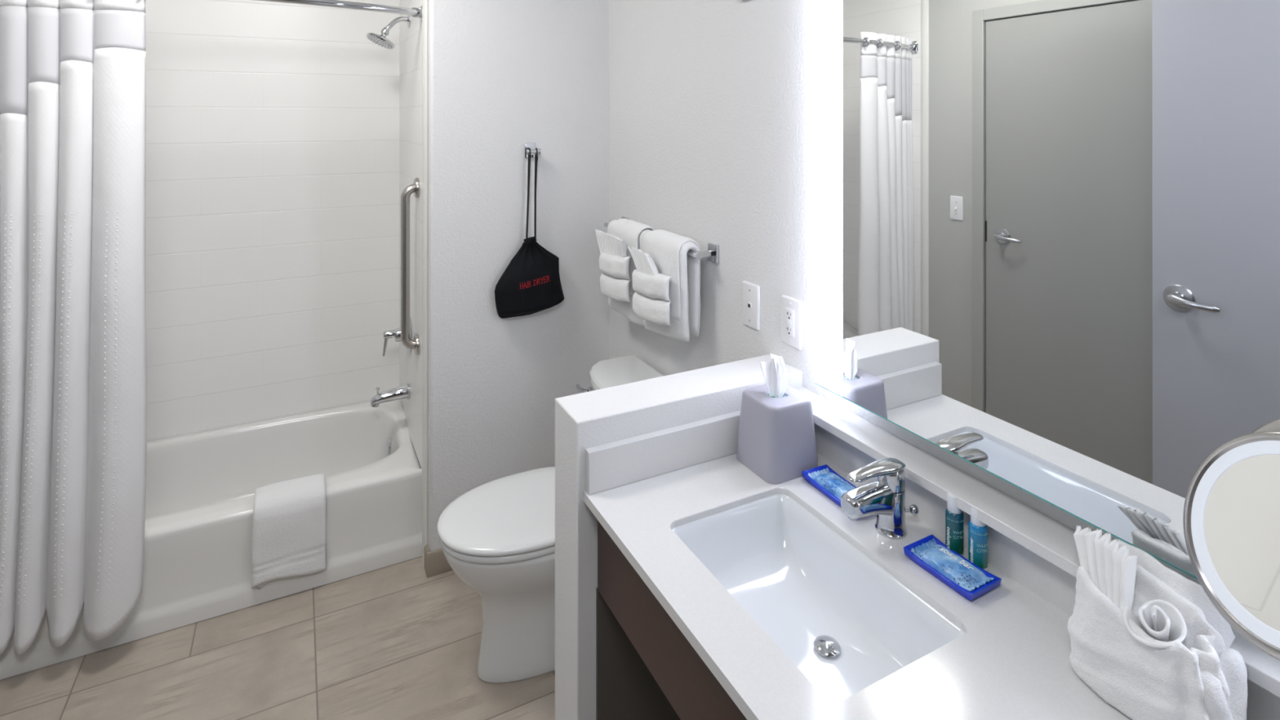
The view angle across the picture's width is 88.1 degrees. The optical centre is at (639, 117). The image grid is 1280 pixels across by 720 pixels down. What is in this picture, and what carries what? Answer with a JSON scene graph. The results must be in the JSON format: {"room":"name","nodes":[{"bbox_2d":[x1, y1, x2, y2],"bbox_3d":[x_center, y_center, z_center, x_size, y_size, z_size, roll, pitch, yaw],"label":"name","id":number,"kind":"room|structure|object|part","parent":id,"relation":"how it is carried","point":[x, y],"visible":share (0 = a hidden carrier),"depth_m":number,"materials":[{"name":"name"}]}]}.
{"room":"hotel bathroom","nodes":[
{"label":"hotel bathroom","id":0,"kind":"room"},
{"bbox_2d":[145,0,399,442],"bbox_3d":[-1.708,0.357,2.704,1.416,2.520,0.100,0,0,-27],"label":"wall","id":1,"kind":"structure","parent":0,"point":[273,128],"depth_m":2.74,"materials":[{"name":"tile"}]},
{"bbox_2d":[0,555,555,719],"bbox_3d":[-0.629,1.647,1.469,2.194,0.060,3.287,0,0,-27],"label":"floor","id":2,"kind":"structure","parent":0,"point":[395,642],"depth_m":1.94,"materials":[{"name":"tile"}]},
{"bbox_2d":[0,400,422,679],"bbox_3d":[-1.510,1.431,2.410,1.294,0.373,0.602,0,0,-27],"label":"bathtub","id":3,"kind":"object","parent":2,"relation":"on","point":[201,487],"visible":0.56,"depth_m":2.38,"materials":[{"name":"white ceramic"}]},
{"bbox_2d":[251,473,326,590],"bbox_3d":[-1.214,1.420,2.291,0.224,0.297,0.171,0,0,-27],"label":"bath mat","id":4,"kind":"object","parent":3,"relation":"on","point":[289,538],"visible":1,"depth_m":2.23,"materials":[{"name":"white fabric"}]},
{"bbox_3d":[-1.019,1.337,2.682,0.019,0.076,0.076,0,0,-27],"label":"overflow plate","id":5,"kind":"part","parent":3,"relation":"part of","materials":[{"name":"silver metal"}]},
{"bbox_2d":[436,355,664,683],"bbox_3d":[-0.243,1.241,2.044,0.744,0.754,0.511,0,0,-27],"label":"toilet","id":6,"kind":"object","parent":2,"relation":"on","point":[498,536],"visible":0.39,"depth_m":1.90,"materials":[{"name":"white ceramic"}]},
{"bbox_3d":[-0.348,1.168,1.980,0.498,0.025,0.386,0,0,-27],"label":"lid","id":7,"kind":"part","parent":6,"relation":"part of","materials":[{"name":"white plastic"}]},
{"bbox_3d":[-0.349,1.192,1.980,0.489,0.019,0.380,0,0,-27],"label":"seat","id":8,"kind":"part","parent":6,"relation":"part of","materials":[{"name":"white plastic"}]},
{"bbox_3d":[-0.309,1.410,2.000,0.566,0.414,0.376,0,0,-27],"label":"bowl","id":9,"kind":"part","parent":6,"relation":"part of","materials":[{"name":"white ceramic"}]},
{"bbox_3d":[-0.195,0.945,2.307,0.028,0.030,0.091,0,0,-32],"label":"flush lever","id":10,"kind":"part","parent":6,"relation":"part of","materials":[{"name":"silver metal"}]},
{"bbox_3d":[-0.010,0.884,2.156,0.228,0.040,0.494,0,0,-27],"label":"tank lid","id":11,"kind":"part","parent":6,"relation":"part of","materials":[{"name":"white ceramic"}]},
{"bbox_2d":[595,520,746,719],"bbox_3d":[0.413,1.196,0.964,0.510,0.804,1.210,0,0,-27],"label":"vanity cabinet","id":12,"kind":"object","parent":2,"relation":"on","point":[646,668],"visible":0.55,"depth_m":1.27,"materials":[{"name":"brown wood"}]},
{"bbox_2d":[582,410,1279,719],"bbox_3d":[0.407,0.740,0.961,0.553,0.107,1.210,0,0,-27],"label":"countertop","id":13,"kind":"structure","parent":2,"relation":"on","point":[1011,661],"depth_m":1.05,"materials":[{"name":"stone"}]},
{"bbox_2d":[736,384,817,484],"bbox_3d":[0.306,0.695,1.482,0.140,0.155,0.140,0,0,-27],"label":"tissue box cover","id":14,"kind":"object","parent":13,"relation":"on","point":[776,440],"visible":0.84,"depth_m":1.43,"materials":[{"name":"grey plastic"}]},
{"bbox_2d":[760,353,787,397],"bbox_3d":[0.302,0.579,1.488,0.061,0.095,0.032,0,0,43],"label":"tissue","id":15,"kind":"object","parent":14,"relation":"on","point":[775,372],"visible":0.98,"depth_m":1.48,"materials":[{"name":"white paper"}]},
{"bbox_2d":[672,493,964,700],"bbox_3d":[0.277,0.849,1.131,0.318,0.130,0.476,0,0,-27],"label":"sink","id":16,"kind":"object","parent":13,"relation":"in","point":[845,622],"visible":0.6,"depth_m":1.20,"materials":[{"name":"white ceramic"}]},
{"bbox_2d":[801,464,856,507],"bbox_3d":[0.411,0.764,1.357,0.068,0.017,0.160,0,0,-25],"label":"soap dish","id":17,"kind":"object","parent":13,"relation":"on","point":[805,476],"visible":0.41,"depth_m":1.39,"materials":[{"name":"blue plastic"}]},
{"bbox_2d":[807,467,855,500],"bbox_3d":[0.411,0.757,1.357,0.058,0.015,0.141,0,0,-25],"label":"soap","id":18,"kind":"object","parent":17,"relation":"in","point":[832,482],"visible":0.65,"depth_m":1.36,"materials":[{"name":"blue plastic"}]},
{"bbox_2d":[840,457,919,539],"bbox_3d":[0.443,0.708,1.226,0.162,0.130,0.057,0,0,-27],"label":"faucet","id":19,"kind":"object","parent":13,"relation":"on","point":[884,498],"visible":1,"depth_m":1.22,"materials":[{"name":"silver metal"}]},
{"bbox_3d":[0.419,0.711,1.214,0.109,0.065,0.042,0,0,-27],"label":"spout","id":20,"kind":"part","parent":19,"relation":"part of","materials":[{"name":"silver metal"}]},
{"bbox_3d":[0.434,0.652,1.221,0.128,0.018,0.043,0,0,-27],"label":"lever","id":21,"kind":"part","parent":19,"relation":"part of","materials":[{"name":"silver metal"}]},
{"bbox_3d":[0.508,0.737,1.244,0.033,0.018,0.018,0,0,10],"label":"lift knob","id":22,"kind":"part","parent":19,"relation":"part of","materials":[{"name":"silver metal"}]},
{"bbox_2d":[903,534,1001,600],"bbox_3d":[0.529,0.764,1.125,0.078,0.017,0.133,0,0,-27],"label":"soap dish","id":23,"kind":"object","parent":13,"relation":"on","point":[977,592],"visible":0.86,"depth_m":1.10,"materials":[{"name":"blue plastic"}]},
{"bbox_2d":[910,538,994,591],"bbox_3d":[0.529,0.756,1.125,0.066,0.016,0.118,0,0,-27],"label":"soap","id":24,"kind":"object","parent":23,"relation":"in","point":[952,566],"visible":1,"depth_m":1.11,"materials":[{"name":"blue"}]},
{"bbox_2d":[945,493,964,556],"bbox_3d":[0.559,0.721,1.174,0.030,0.104,0.030,0,0,-27],"label":"toiletry bottle","id":25,"kind":"object","parent":13,"relation":"on","point":[954,517],"visible":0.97,"depth_m":1.16,"materials":[{"name":"teal plastic"}]},
{"bbox_2d":[946,526,950,548],"bbox_3d":[0.545,0.742,1.169,0.001,0.038,0.010,0,0,-27],"label":"print","id":26,"kind":"object","parent":25,"relation":"on","point":[948,528],"depth_m":1.17,"materials":[{"name":"white"}]},
{"bbox_2d":[968,506,987,571],"bbox_3d":[0.582,0.721,1.138,0.030,0.104,0.030,0,0,-27],"label":"toiletry bottle","id":27,"kind":"object","parent":13,"relation":"on","point":[977,530],"visible":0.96,"depth_m":1.13,"materials":[{"name":"blue plastic"}]},
{"bbox_2d":[969,537,973,562],"bbox_3d":[0.568,0.740,1.133,0.001,0.042,0.007,0,0,-27],"label":"print","id":28,"kind":"object","parent":27,"relation":"on","point":[971,538],"depth_m":1.13,"materials":[{"name":"white paint"}]},
{"bbox_2d":[795,386,1279,697],"bbox_3d":[0.646,0.676,1.085,0.085,0.020,1.210,0,0,-27],"label":"backsplash","id":29,"kind":"structure","parent":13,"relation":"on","point":[1040,534],"depth_m":1.16,"materials":[{"name":"stone"}]},
{"bbox_2d":[1066,538,1248,719],"bbox_3d":[0.673,0.687,0.870,0.112,0.171,0.191,0,0,-27],"label":"rolled towel","id":30,"kind":"object","parent":13,"relation":"on","point":[1199,677],"visible":0.8,"depth_m":0.84,"materials":[{"name":"white fabric"}]},
{"bbox_2d":[1073,525,1137,611],"bbox_3d":[0.637,0.629,0.914,0.070,0.091,0.092,0,0,-27],"label":"washcloth","id":31,"kind":"object","parent":30,"relation":"in","point":[1110,566],"visible":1,"depth_m":0.91,"materials":[{"name":"white fabric"}]},
{"bbox_2d":[1122,599,1186,648],"bbox_3d":[0.656,0.653,0.845,0.058,0.058,0.062,0,0,-27],"label":"washcloth","id":32,"kind":"object","parent":30,"relation":"in","point":[1162,621],"visible":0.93,"depth_m":0.84,"materials":[{"name":"white fabric"}]},
{"bbox_2d":[417,0,608,551],"bbox_3d":[-0.578,0.357,2.887,0.798,2.520,0.820,0,0,-27],"label":"wall","id":33,"kind":"structure","parent":0,"point":[504,76],"depth_m":2.47,"materials":[{"name":"white paint"}]},
{"bbox_2d":[399,0,422,469],"bbox_3d":[-0.932,0.198,2.695,0.008,2.202,0.632,0,0,-27],"label":"wall","id":34,"kind":"structure","parent":33,"relation":"attached to","point":[410,38],"depth_m":2.64,"materials":[{"name":"tile"}]},
{"bbox_2d":[253,0,422,22],"bbox_3d":[-1.345,-0.386,2.100,1.287,0.068,0.142,0,0,-27],"label":"shower rod","id":35,"kind":"object","parent":34,"relation":"attached to","point":[416,12],"visible":0.94,"depth_m":2.27,"materials":[{"name":"silver metal"}]},
{"bbox_2d":[0,0,146,654],"bbox_3d":[-1.708,0.538,1.901,0.475,1.946,0.075,0,0,-19],"label":"shower curtain","id":36,"kind":"object","parent":35,"relation":"hanging from","point":[73,334],"visible":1,"depth_m":1.91,"materials":[{"name":"white fabric"}]},
{"bbox_3d":[-1.712,-0.150,1.908,0.473,0.335,0.040,0,0,-17],"label":"sheer panel","id":37,"kind":"part","parent":36,"relation":"part of","materials":[{"name":"white fabric"}]},
{"bbox_3d":[-1.344,-0.386,2.090,1.279,0.025,0.124,0,0,-27],"label":"rod","id":38,"kind":"part","parent":35,"relation":"part of","materials":[{"name":"silver metal"}]},
{"bbox_2d":[366,14,410,48],"bbox_3d":[-1.015,-0.355,2.669,0.166,0.152,0.116,0,0,-27],"label":"shower","id":39,"kind":"object","parent":34,"relation":"attached to","point":[381,39],"visible":1,"depth_m":2.66,"materials":[{"name":"silver metal"}]},
{"bbox_3d":[-0.988,-0.379,2.687,0.102,0.069,0.020,0,0,-27],"label":"shower arm","id":40,"kind":"part","parent":39,"relation":"part of","materials":[{"name":"silver metal"}]},
{"bbox_2d":[370,383,410,407],"bbox_3d":[-1.010,1.119,2.675,0.148,0.076,0.062,0,0,-27],"label":"tub spout","id":41,"kind":"object","parent":34,"relation":"attached to","point":[403,392],"visible":1,"depth_m":2.66,"materials":[{"name":"silver metal"}]},
{"bbox_2d":[382,315,412,355],"bbox_3d":[-0.991,0.882,2.686,0.103,0.160,0.160,0,0,-27],"label":"shower valve","id":42,"kind":"object","parent":34,"relation":"attached to","point":[396,333],"visible":0.68,"depth_m":2.66,"materials":[{"name":"silver metal"}]},
{"bbox_3d":[-1.015,0.908,2.673,0.047,0.098,0.032,0,0,-27],"label":"valve lever","id":43,"kind":"part","parent":42,"relation":"part of","materials":[{"name":"silver metal"}]},
{"bbox_2d":[400,177,419,355],"bbox_3d":[-0.871,0.563,2.500,0.063,0.673,0.078,0,0,-27],"label":"grab bar","id":44,"kind":"object","parent":34,"relation":"attached to","point":[414,344],"visible":1,"depth_m":2.48,"materials":[{"name":"silver metal"}]},
{"bbox_2d":[422,0,427,567],"bbox_3d":[-0.781,0.357,2.396,0.013,2.520,0.048,0,0,-27],"label":"trim","id":45,"kind":"structure","parent":33,"relation":"attached to","point":[424,2],"depth_m":2.38,"materials":[{"name":"white"}]},
{"bbox_2d":[424,544,429,573],"bbox_3d":[-0.760,1.575,2.358,0.012,0.084,0.046,0,0,-27],"label":"baseboard","id":46,"kind":"structure","parent":33,"relation":"attached to","point":[426,547],"depth_m":2.36,"materials":[{"name":"beige"}]},
{"bbox_2d":[426,547,452,577],"bbox_3d":[-0.436,1.575,2.492,0.710,0.084,0.012,0,0,-27],"label":"baseboard","id":47,"kind":"structure","parent":33,"relation":"attached to","point":[437,563],"depth_m":2.34,"materials":[{"name":"beige tile"}]},
{"bbox_2d":[494,147,564,318],"bbox_3d":[-0.408,0.424,2.470,0.271,0.623,0.075,0,0,-29],"label":"bag","id":48,"kind":"object","parent":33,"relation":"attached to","point":[531,283],"visible":1,"depth_m":2.45,"materials":[{"name":"black fabric"}]},
{"bbox_2d":[524,142,541,158],"bbox_3d":[-0.404,0.122,2.490,0.052,0.058,0.046,0,0,-27],"label":"robe hook","id":49,"kind":"object","parent":33,"relation":"attached to","point":[531,145],"visible":0.97,"depth_m":2.49,"materials":[{"name":"silver metal"}]},
{"bbox_3d":[-0.416,0.122,2.506,0.042,0.058,0.006,0,0,-27],"label":"hook plate","id":50,"kind":"part","parent":49,"relation":"part of","materials":[{"name":"silver metal"}]},
{"bbox_2d":[555,354,802,719],"bbox_3d":[0.106,1.123,1.564,0.602,0.988,0.136,0,0,-27],"label":"wall partition","id":51,"kind":"structure","parent":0,"point":[591,419],"depth_m":1.43,"materials":[{"name":"white paint"}]},
{"bbox_2d":[608,0,1200,585],"bbox_3d":[0.650,0.357,1.278,0.100,2.520,3.369,0,0,-27],"label":"wall","id":52,"kind":"structure","parent":0,"point":[712,102],"depth_m":1.93,"materials":[{"name":"white paint"}]},
{"bbox_2d":[604,216,719,263],"bbox_3d":[0.050,0.405,2.237,0.082,0.054,0.655,0,0,-27],"label":"towel bar","id":53,"kind":"object","parent":52,"relation":"attached to","point":[712,253],"visible":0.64,"depth_m":1.97,"materials":[{"name":"silver metal"}]},
{"bbox_2d":[599,218,654,302],"bbox_3d":[-0.046,0.494,2.292,0.146,0.268,0.220,0,0,-27],"label":"hand towel","id":54,"kind":"object","parent":53,"relation":"hanging from","point":[615,281],"visible":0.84,"depth_m":2.23,"materials":[{"name":"white fabric"}]},
{"bbox_2d":[595,229,627,257],"bbox_3d":[-0.099,0.444,2.286,0.032,0.097,0.227,0,0,-27],"label":"washcloth","id":55,"kind":"object","parent":54,"relation":"in","point":[608,244],"visible":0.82,"depth_m":2.27,"materials":[{"name":"white fabric"}]},
{"bbox_2d":[607,219,651,325],"bbox_3d":[-0.035,0.533,2.331,0.077,0.319,0.281,0,0,-27],"label":"bath towel","id":56,"kind":"object","parent":53,"relation":"hanging from","point":[624,308],"visible":0.16,"depth_m":2.27,"materials":[{"name":"white fabric"}]},
{"bbox_2d":[631,229,700,325],"bbox_3d":[0.075,0.496,2.058,0.148,0.272,0.226,0,0,-27],"label":"hand towel","id":57,"kind":"object","parent":53,"relation":"hanging from","point":[656,299],"visible":0.87,"depth_m":2.00,"materials":[{"name":"white fabric"}]},
{"bbox_2d":[627,246,658,275],"bbox_3d":[0.018,0.457,2.056,0.040,0.098,0.176,0,0,-27],"label":"washcloth","id":58,"kind":"object","parent":57,"relation":"in","point":[644,262],"visible":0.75,"depth_m":2.05,"materials":[{"name":"white fabric"}]},
{"bbox_2d":[642,230,700,341],"bbox_3d":[0.094,0.530,2.082,0.078,0.324,0.268,0,0,-27],"label":"bath towel","id":59,"kind":"object","parent":53,"relation":"hanging from","point":[689,322],"visible":0.35,"depth_m":1.98,"materials":[{"name":"white fabric"}]},
{"bbox_3d":[0.190,0.405,1.971,0.079,0.054,0.048,0,0,-27],"label":"bar post","id":60,"kind":"part","parent":53,"relation":"part of","materials":[{"name":"silver metal"}]},
{"bbox_2d":[742,280,759,330],"bbox_3d":[0.305,0.517,1.826,0.009,0.122,0.074,0,0,-27],"label":"phone jack","id":61,"kind":"object","parent":52,"relation":"attached to","point":[750,291],"visible":1,"depth_m":1.82,"materials":[{"name":"white plastic"}]},
{"bbox_2d":[781,294,801,350],"bbox_3d":[0.381,0.517,1.676,0.010,0.122,0.074,0,0,-27],"label":"wall outlet","id":62,"kind":"object","parent":52,"relation":"attached to","point":[791,308],"visible":1,"depth_m":1.67,"materials":[{"name":"white plastic"}]},
{"bbox_2d":[785,307,794,337],"bbox_3d":[0.379,0.517,1.675,0.003,0.067,0.034,0,0,-27],"label":"receptacle","id":63,"kind":"object","parent":62,"relation":"attached to","point":[789,312],"depth_m":1.67,"materials":[{"name":"white plastic"}]},
{"bbox_2d":[814,0,1279,579],"bbox_3d":[0.647,0.056,1.121,0.051,1.118,0.953,0,0,-27],"label":"wall mirror","id":64,"kind":"object","parent":52,"relation":"attached to","point":[1046,233],"visible":1,"depth_m":1.04,"materials":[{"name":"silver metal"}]},
{"bbox_2d":[1182,431,1279,660],"bbox_3d":[0.770,0.464,0.671,0.345,0.216,0.185,0,0,43],"label":"makeup mirror","id":65,"kind":"object","parent":52,"relation":"attached to","point":[1231,519],"visible":1,"depth_m":0.77,"materials":[{"name":"silver metal"}]},
{"bbox_3d":[0.705,0.461,0.721,0.073,0.163,0.178,0,0,-6],"label":"magnifying glass","id":66,"kind":"part","parent":65,"relation":"part of","materials":[{"name":"white mirror"}]}
]}

